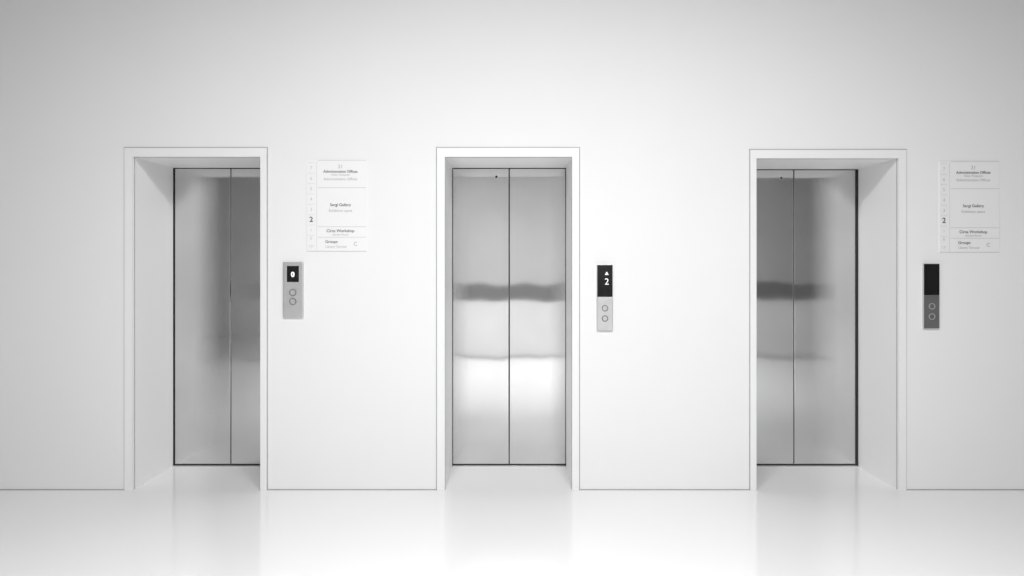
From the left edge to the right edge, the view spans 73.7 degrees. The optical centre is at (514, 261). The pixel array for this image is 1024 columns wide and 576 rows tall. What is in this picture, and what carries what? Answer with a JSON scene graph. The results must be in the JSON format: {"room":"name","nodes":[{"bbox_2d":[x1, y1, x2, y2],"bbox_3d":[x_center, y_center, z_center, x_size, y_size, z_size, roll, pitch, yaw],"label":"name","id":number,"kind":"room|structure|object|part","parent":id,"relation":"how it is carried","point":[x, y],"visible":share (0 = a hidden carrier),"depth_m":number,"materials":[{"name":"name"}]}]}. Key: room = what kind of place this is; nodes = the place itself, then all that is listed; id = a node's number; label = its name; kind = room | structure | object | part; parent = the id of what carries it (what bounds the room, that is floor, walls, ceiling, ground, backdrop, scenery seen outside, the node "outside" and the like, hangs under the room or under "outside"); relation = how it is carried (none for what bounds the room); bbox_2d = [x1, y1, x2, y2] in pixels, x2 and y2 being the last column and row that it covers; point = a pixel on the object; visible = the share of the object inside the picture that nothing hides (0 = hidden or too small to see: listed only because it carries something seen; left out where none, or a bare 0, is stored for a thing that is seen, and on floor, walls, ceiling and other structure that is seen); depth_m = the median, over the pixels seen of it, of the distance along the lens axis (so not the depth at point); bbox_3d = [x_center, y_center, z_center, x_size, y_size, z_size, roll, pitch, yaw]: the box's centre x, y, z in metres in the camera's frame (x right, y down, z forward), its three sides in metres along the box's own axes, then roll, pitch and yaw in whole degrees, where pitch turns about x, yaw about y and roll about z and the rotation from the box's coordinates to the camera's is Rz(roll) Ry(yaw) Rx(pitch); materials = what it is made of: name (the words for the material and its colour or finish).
{"room":"elevator lobby","nodes":[
{"label":"elevator lobby","id":0,"kind":"room"},
{"bbox_2d":[0,0,1023,488],"bbox_3d":[0.000,-0.480,4.861,11.200,4.000,0.620,0,0,0],"label":"wall","id":1,"kind":"structure","parent":0,"point":[664,103],"depth_m":4.55,"materials":[{"name":"white paint"}]},
{"bbox_2d":[124,147,267,489],"bbox_3d":[-2.127,0.377,4.843,0.959,2.286,0.604,0,0,0],"label":"elevator","id":2,"kind":"object","parent":1,"relation":"attached to","point":[196,218],"visible":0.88,"depth_m":5.09,"materials":[{"name":"silver metal"}]},
{"bbox_3d":[-2.344,0.394,5.109,0.442,2.228,0.032,0,0,0],"label":"door panel","id":3,"kind":"part","parent":2,"relation":"part of","materials":[{"name":"silver metal"}]},
{"bbox_3d":[-2.120,1.514,5.095,0.850,0.012,0.060,0,0,0],"label":"sill","id":4,"kind":"part","parent":2,"relation":"part of","materials":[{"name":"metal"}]},
{"bbox_3d":[-1.896,0.394,5.109,0.442,2.228,0.032,0,0,0],"label":"door panel","id":5,"kind":"part","parent":2,"relation":"part of","materials":[{"name":"silver metal"}]},
{"bbox_2d":[283,262,303,316],"bbox_3d":[-1.474,0.183,4.537,0.133,0.367,0.027,0,0,0],"label":"panel","id":6,"kind":"object","parent":1,"relation":"attached to","point":[293,272],"visible":1,"depth_m":4.53,"materials":[{"name":"metal"}]},
{"bbox_2d":[307,160,366,250],"bbox_3d":[-1.187,-0.375,4.548,0.400,0.610,0.006,0,0,0],"label":"sign","id":7,"kind":"object","parent":1,"relation":"attached to","point":[336,189],"visible":1,"depth_m":4.55,"materials":[{"name":"plastic"}]},
{"bbox_2d":[436,147,579,489],"bbox_3d":[-0.046,0.377,4.843,0.959,2.286,0.604,0,0,0],"label":"elevator","id":8,"kind":"object","parent":1,"relation":"attached to","point":[508,218],"visible":1,"depth_m":5.09,"materials":[{"name":"silver metal"}]},
{"bbox_3d":[-0.267,0.394,5.109,0.440,2.228,0.032,0,0,0],"label":"door panel","id":9,"kind":"part","parent":8,"relation":"part of","materials":[{"name":"silver metal"}]},
{"bbox_3d":[-0.043,1.514,5.095,0.847,0.012,0.060,0,0,0],"label":"sill","id":10,"kind":"part","parent":8,"relation":"part of","materials":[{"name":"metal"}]},
{"bbox_3d":[0.180,0.394,5.109,0.440,2.228,0.032,0,0,0],"label":"door panel","id":11,"kind":"part","parent":8,"relation":"part of","materials":[{"name":"silver metal"}]},
{"bbox_2d":[0,489,1023,489],"bbox_3d":[0.000,1.517,4.550,11.200,0.006,0.003,0,0,0],"label":"baseboard","id":12,"kind":"structure","parent":1,"relation":"attached to","point":[0,489],"depth_m":4.55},
{"bbox_2d":[597,265,612,330],"bbox_3d":[0.597,0.236,4.539,0.106,0.439,0.024,0,0,0],"label":"panel","id":13,"kind":"object","parent":1,"relation":"attached to","point":[604,272],"visible":1,"depth_m":4.53,"materials":[{"name":"metal"}]},
{"bbox_3d":[0.597,0.343,4.534,0.100,0.220,0.006,0,0,0],"label":"plate","id":14,"kind":"part","parent":13,"relation":"part of","materials":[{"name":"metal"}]},
{"bbox_2d":[749,149,906,489],"bbox_3d":[2.086,0.384,4.843,1.050,2.273,0.604,0,0,0],"label":"elevator","id":15,"kind":"object","parent":1,"relation":"attached to","point":[828,227],"visible":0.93,"depth_m":5.09,"materials":[{"name":"silver metal"}]},
{"bbox_3d":[1.833,0.399,5.109,0.491,2.218,0.032,0,0,0],"label":"door panel","id":16,"kind":"part","parent":15,"relation":"part of","materials":[{"name":"silver metal"}]},
{"bbox_3d":[2.081,1.514,5.095,0.948,0.012,0.060,0,0,0],"label":"sill","id":17,"kind":"part","parent":15,"relation":"part of","materials":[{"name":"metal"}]},
{"bbox_3d":[2.329,0.399,5.109,0.491,2.218,0.032,0,0,0],"label":"door panel","id":18,"kind":"part","parent":15,"relation":"part of","materials":[{"name":"silver metal"}]},
{"bbox_2d":[922,264,938,328],"bbox_3d":[2.767,0.227,4.539,0.106,0.433,0.024,0,0,0],"label":"panel","id":19,"kind":"object","parent":1,"relation":"attached to","point":[930,272],"visible":1,"depth_m":4.53,"materials":[{"name":"metal"}]},
{"bbox_3d":[2.767,0.330,4.534,0.100,0.220,0.006,0,0,0],"label":"plate","id":20,"kind":"part","parent":19,"relation":"part of","materials":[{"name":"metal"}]},
{"bbox_2d":[939,161,999,252],"bbox_3d":[3.027,-0.368,4.548,0.400,0.610,0.006,0,0,0],"label":"sign","id":21,"kind":"object","parent":1,"relation":"attached to","point":[969,191],"visible":1,"depth_m":4.55,"materials":[{"name":"plastic"}]},
{"bbox_2d":[0,467,1023,575],"bbox_3d":[0.000,1.570,0.361,11.400,0.100,9.820,0,0,0],"label":"floor","id":22,"kind":"structure","parent":0,"point":[182,521],"depth_m":3.91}
]}

